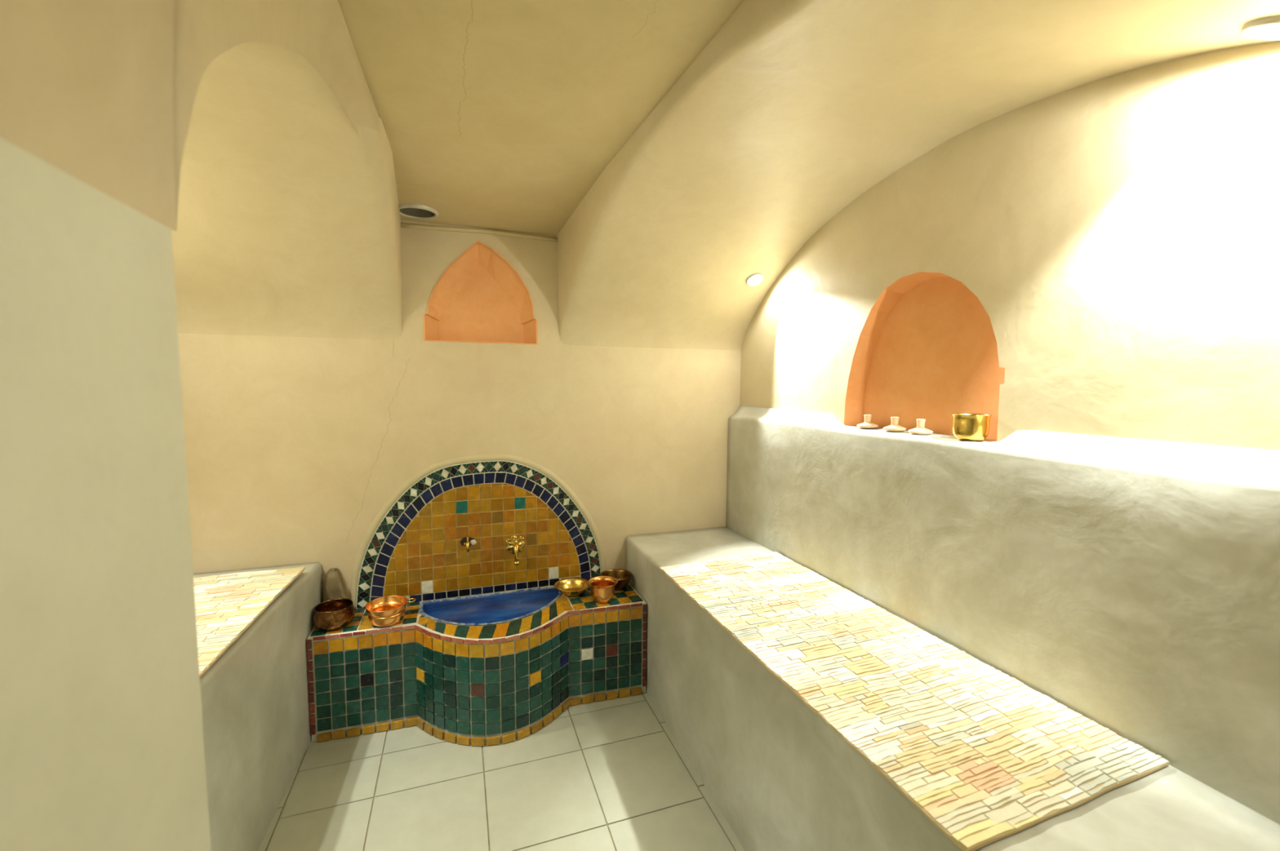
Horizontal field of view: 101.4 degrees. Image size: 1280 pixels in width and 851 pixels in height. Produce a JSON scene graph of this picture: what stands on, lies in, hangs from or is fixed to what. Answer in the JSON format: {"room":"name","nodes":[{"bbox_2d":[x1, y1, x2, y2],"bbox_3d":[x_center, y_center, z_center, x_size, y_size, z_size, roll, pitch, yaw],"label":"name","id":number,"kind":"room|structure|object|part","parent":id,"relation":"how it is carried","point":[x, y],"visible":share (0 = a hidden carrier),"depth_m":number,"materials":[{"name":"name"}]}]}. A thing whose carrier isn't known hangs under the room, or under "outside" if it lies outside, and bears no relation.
{"room":"spa","nodes":[
{"label":"spa","id":0,"kind":"room"},
{"bbox_2d":[0,137,210,850],"bbox_3d":[-0.634,0.367,-0.439,0.880,2.130,2.035,-1,5,-19],"label":"wall pier","id":1,"kind":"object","parent":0,"point":[102,739],"visible":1,"depth_m":0.47,"materials":[{"name":"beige paint"}]},
{"bbox_2d":[0,0,380,231],"bbox_3d":[-0.319,-0.508,0.127,0.123,0.637,3.030,-1,5,-19],"label":"ceiling","id":2,"kind":"structure","parent":0,"point":[102,92],"depth_m":0.54,"materials":[{"name":"paint"}]},
{"bbox_2d":[171,42,402,339],"bbox_3d":[-1.142,-0.578,1.239,0.963,0.585,1.764,-1,5,-19],"label":"arched wall recess","id":3,"kind":"structure","parent":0,"point":[288,224],"depth_m":1.72,"materials":[{"name":"beige paint"}]},
{"bbox_2d":[177,220,741,609],"bbox_3d":[-0.681,0.153,2.400,2.570,2.095,0.001,-1,5,-19],"label":"wall","id":4,"kind":"structure","parent":0,"point":[295,446],"depth_m":2.27,"materials":[{"name":"beige paint"}]},
{"bbox_2d":[400,222,557,242],"bbox_3d":[-0.694,-0.853,2.308,0.675,0.028,0.020,-1,5,-19],"label":"trim","id":5,"kind":"structure","parent":4,"relation":"attached to","point":[402,224],"depth_m":2.29,"materials":[{"name":"beige paint"}]},
{"bbox_2d":[422,240,537,345],"bbox_3d":[-0.715,-0.595,2.363,0.489,0.448,0.078,-1,5,-19],"label":"niche","id":6,"kind":"object","parent":4,"relation":"attached to","point":[480,297],"visible":0.98,"depth_m":2.39,"materials":[{"name":"orange paint"}]},
{"bbox_2d":[257,691,744,850],"bbox_3d":[-0.083,1.343,0.775,2.900,0.004,3.900,-1,5,-19],"label":"floor","id":7,"kind":"structure","parent":0,"point":[611,775],"depth_m":1.78,"materials":[{"name":"beige tile"}]},
{"bbox_2d":[193,562,323,850],"bbox_3d":[-1.340,0.951,1.341,0.588,0.668,1.676,-1,5,-19],"label":"bench","id":8,"kind":"object","parent":7,"relation":"on","point":[255,696],"visible":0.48,"depth_m":1.59,"materials":[{"name":"beige paint"}]},
{"bbox_2d":[193,566,305,677],"bbox_3d":[-1.321,0.610,1.317,0.517,0.011,1.354,-1,5,-19],"label":"mosaic tiles","id":9,"kind":"object","parent":8,"relation":"on","point":[226,606],"visible":0.18,"depth_m":1.70,"materials":[{"name":"tile"}]},
{"bbox_2d":[306,453,646,746],"bbox_3d":[-0.635,0.684,2.203,1.345,1.070,0.487,-1,5,-19],"label":"fountain","id":10,"kind":"object","parent":7,"relation":"on","point":[488,651],"visible":0.91,"depth_m":2.28,"materials":[{"name":"tile"}]},
{"bbox_2d":[312,598,355,631],"bbox_3d":[-1.224,0.760,2.098,0.145,0.083,0.146,-1,5,-19],"label":"metal bowl","id":11,"kind":"object","parent":10,"relation":"on","point":[335,614],"visible":1,"depth_m":2.06,"materials":[{"name":"orange metal"}]},
{"bbox_2d":[323,568,348,602],"bbox_3d":[-1.274,0.698,2.197,0.109,0.192,0.062,-1,5,-19],"label":"block","id":12,"kind":"object","parent":10,"relation":"on","point":[335,588],"visible":0.62,"depth_m":2.18,"materials":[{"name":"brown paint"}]},
{"bbox_2d":[364,595,416,626],"bbox_3d":[-1.028,0.762,2.140,0.166,0.076,0.161,1,5,10],"label":"copper pan","id":13,"kind":"object","parent":10,"relation":"on","point":[388,611],"visible":1,"depth_m":2.13,"materials":[{"name":"gold metal"}]},
{"bbox_3d":[-0.955,0.730,2.187,0.039,0.007,0.039,-3,6,-33],"label":"lug handle","id":14,"kind":"part","parent":13,"relation":"part of","materials":[{"name":"gold metal"}]},
{"bbox_2d":[459,537,476,551],"bbox_3d":[-0.773,0.534,2.363,0.074,0.060,0.050,-1,5,-19],"label":"tap","id":15,"kind":"object","parent":10,"relation":"attached to","point":[466,541],"visible":1,"depth_m":2.38,"materials":[{"name":"metal"}]},
{"bbox_3d":[-0.777,0.542,2.363,0.017,0.044,0.050,-1,5,-19],"label":"spout","id":16,"kind":"part","parent":15,"relation":"part of","materials":[{"name":"gold metal"}]},
{"bbox_2d":[355,460,600,608],"bbox_3d":[-0.708,0.475,2.415,1.092,0.630,0.007,-1,5,-19],"label":"backsplash","id":17,"kind":"structure","parent":10,"relation":"on","point":[407,597],"depth_m":2.38,"materials":[{"name":"tile"}]},
{"bbox_2d":[418,586,561,625],"bbox_3d":[-0.627,0.853,2.284,0.635,0.128,0.317,-1,5,-19],"label":"basin","id":18,"kind":"object","parent":10,"relation":"in","point":[503,606],"depth_m":2.40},
{"bbox_2d":[505,535,524,565],"bbox_3d":[-0.571,0.576,2.423,0.090,0.123,0.078,-1,5,-19],"label":"tap","id":19,"kind":"object","parent":10,"relation":"attached to","point":[515,544],"visible":1,"depth_m":2.44,"materials":[{"name":"gold metal"}]},
{"bbox_3d":[-0.571,0.532,2.413,0.084,0.035,0.014,-1,5,-19],"label":"handle","id":20,"kind":"part","parent":19,"relation":"part of","materials":[{"name":"gold metal"}]},
{"bbox_3d":[-0.572,0.590,2.419,0.028,0.096,0.070,-1,5,-19],"label":"spout","id":21,"kind":"part","parent":19,"relation":"part of","materials":[{"name":"gold metal"}]},
{"bbox_2d":[554,577,591,596],"bbox_3d":[-0.313,0.760,2.439,0.170,0.041,0.170,-1,5,-19],"label":"dish","id":22,"kind":"object","parent":10,"relation":"on","point":[571,587],"visible":0.98,"depth_m":2.48,"materials":[{"name":"gold metal"}]},
{"bbox_2d":[587,576,617,603],"bbox_3d":[-0.168,0.746,2.372,0.134,0.082,0.134,-1,5,-19],"label":"copper cup","id":23,"kind":"object","parent":10,"relation":"on","point":[602,588],"visible":1,"depth_m":2.34,"materials":[{"name":"orange metal"}]},
{"bbox_2d":[600,568,631,590],"bbox_3d":[-0.115,0.745,2.516,0.153,0.061,0.152,-1,5,-19],"label":"dish","id":24,"kind":"object","parent":10,"relation":"on","point":[623,576],"visible":0.59,"depth_m":2.56,"materials":[{"name":"gold metal"}]},
{"bbox_2d":[625,526,1279,850],"bbox_3d":[0.619,0.967,1.541,0.571,0.631,2.593,-1,5,-19],"label":"bench","id":25,"kind":"object","parent":7,"relation":"on","point":[781,779],"visible":0.63,"depth_m":1.35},
{"bbox_2d":[658,551,1169,850],"bbox_3d":[0.576,0.636,1.615,0.580,0.011,1.408,-1,5,-19],"label":"mosaic tiles","id":26,"kind":"object","parent":25,"relation":"on","point":[987,757],"visible":1,"depth_m":1.24,"materials":[{"name":"tile"}]},
{"bbox_2d":[726,405,1279,825],"bbox_3d":[0.924,0.635,1.621,0.069,1.283,2.593,-1,5,-19],"label":"ledge","id":27,"kind":"object","parent":7,"relation":"on","point":[1132,585],"visible":0.69,"depth_m":1.23,"materials":[{"name":"beige paint"}]},
{"bbox_2d":[951,413,991,440],"bbox_3d":[0.963,0.005,1.527,0.100,0.075,0.100,-1,5,-19],"label":"brass cup","id":28,"kind":"object","parent":27,"relation":"on","point":[965,427],"visible":1,"depth_m":1.49,"materials":[{"name":"gold metal"}]},
{"bbox_2d":[337,0,743,235],"bbox_3d":[-0.021,-0.789,0.575,0.950,0.129,3.720,-1,5,-19],"label":"ceiling","id":29,"kind":"structure","parent":0,"point":[494,114],"depth_m":1.36,"materials":[{"name":"beige paint"}]},
{"bbox_2d":[399,203,438,219],"bbox_3d":[-0.903,-0.924,2.120,0.165,0.131,0.165,-1,5,-19],"label":"ceiling spotlight","id":30,"kind":"object","parent":29,"relation":"attached to","point":[419,211],"visible":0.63,"depth_m":2.16,"materials":[{"name":"white metal"}]},
{"bbox_2d":[556,0,1279,350],"bbox_3d":[0.506,-0.602,1.371,0.982,0.635,2.600,-1,5,-19],"label":"ceiling","id":31,"kind":"structure","parent":0,"point":[793,110],"depth_m":1.48,"materials":[{"name":"beige paint"}]},
{"bbox_2d":[746,272,763,286],"bbox_3d":[0.532,-0.684,2.435,0.082,0.064,0.080,-1,5,-14],"label":"ceiling spotlight","id":32,"kind":"object","parent":31,"relation":"attached to","point":[755,279],"visible":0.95,"depth_m":2.43,"materials":[{"name":"white metal"}]},
{"bbox_3d":[0.534,-0.674,2.430,0.068,0.004,0.068,-1,-28,-19],"label":"lamp glass","id":33,"kind":"part","parent":32,"relation":"part of","materials":[{"name":"white glass"}]},
{"bbox_2d":[1240,15,1279,39],"bbox_3d":[1.100,-0.683,0.887,0.114,0.067,0.112,0,5,-5],"label":"ceiling spotlight","id":34,"kind":"object","parent":31,"relation":"attached to","point":[1267,28],"visible":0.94,"depth_m":0.90,"materials":[{"name":"white metal"}]},
{"bbox_3d":[1.099,-0.673,0.892,0.095,0.004,0.095,-1,28,-19],"label":"lamp glass","id":35,"kind":"part","parent":34,"relation":"part of","materials":[{"name":"white glass"}]},
{"bbox_2d":[739,40,1279,451],"bbox_3d":[0.962,0.205,1.598,0.001,2.146,2.600,-1,5,-19],"label":"wall","id":36,"kind":"structure","parent":0,"point":[1117,236],"depth_m":1.23,"materials":[{"name":"beige paint"}]},
{"bbox_2d":[847,425,996,442],"bbox_3d":[0.940,0.031,1.775,0.086,0.014,0.609,-1,5,-19],"label":"shelf","id":37,"kind":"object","parent":36,"relation":"attached to","point":[855,426],"depth_m":1.69,"materials":[{"name":"white paint"}]},
{"bbox_2d":[856,414,878,428],"bbox_3d":[0.841,-0.016,1.936,0.074,0.048,0.074,-1,5,-19],"label":"lid","id":38,"kind":"object","parent":37,"relation":"on","point":[867,424],"visible":1,"depth_m":1.92,"materials":[{"name":"white ceramic"}]},
{"bbox_3d":[0.841,-0.002,1.937,0.074,0.019,0.074,-1,5,-19],"label":"lid plate","id":39,"kind":"part","parent":38,"relation":"part of","materials":[{"name":"beige ceramic"}]},
{"bbox_3d":[0.841,-0.025,1.935,0.027,0.031,0.027,-1,5,-19],"label":"knob","id":40,"kind":"part","parent":38,"relation":"part of","materials":[{"name":"beige ceramic"}]},
{"bbox_2d":[883,417,906,431],"bbox_3d":[0.883,-0.006,1.817,0.074,0.048,0.074,3,5,31],"label":"lid","id":41,"kind":"object","parent":37,"relation":"on","point":[894,427],"visible":1,"depth_m":1.80,"materials":[{"name":"white ceramic"}]},
{"bbox_3d":[0.883,0.009,1.818,0.074,0.019,0.074,3,5,30],"label":"lid plate","id":42,"kind":"part","parent":41,"relation":"part of","materials":[{"name":"beige ceramic"}]},
{"bbox_3d":[0.883,-0.014,1.816,0.027,0.031,0.027,3,5,30],"label":"knob","id":43,"kind":"part","parent":41,"relation":"part of","materials":[{"name":"beige ceramic"}]},
{"bbox_2d":[907,418,933,435],"bbox_3d":[0.919,0.003,1.715,0.074,0.048,0.074,0,5,-9],"label":"lid","id":44,"kind":"object","parent":37,"relation":"on","point":[920,429],"visible":1,"depth_m":1.70,"materials":[{"name":"white ceramic"}]},
{"bbox_3d":[0.918,0.017,1.716,0.074,0.019,0.074,0,5,-9],"label":"lid plate","id":45,"kind":"part","parent":44,"relation":"part of","materials":[{"name":"beige ceramic"}]},
{"bbox_3d":[0.919,-0.006,1.714,0.027,0.031,0.027,0,5,-9],"label":"knob","id":46,"kind":"part","parent":44,"relation":"part of","materials":[{"name":"beige ceramic"}]},
{"bbox_2d":[844,271,1004,439],"bbox_3d":[0.944,-0.238,1.750,0.085,0.528,0.628,-1,5,-19],"label":"arched niche","id":47,"kind":"object","parent":36,"relation":"attached to","point":[926,348],"visible":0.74,"depth_m":1.78,"materials":[{"name":"orange paint"}]}
]}

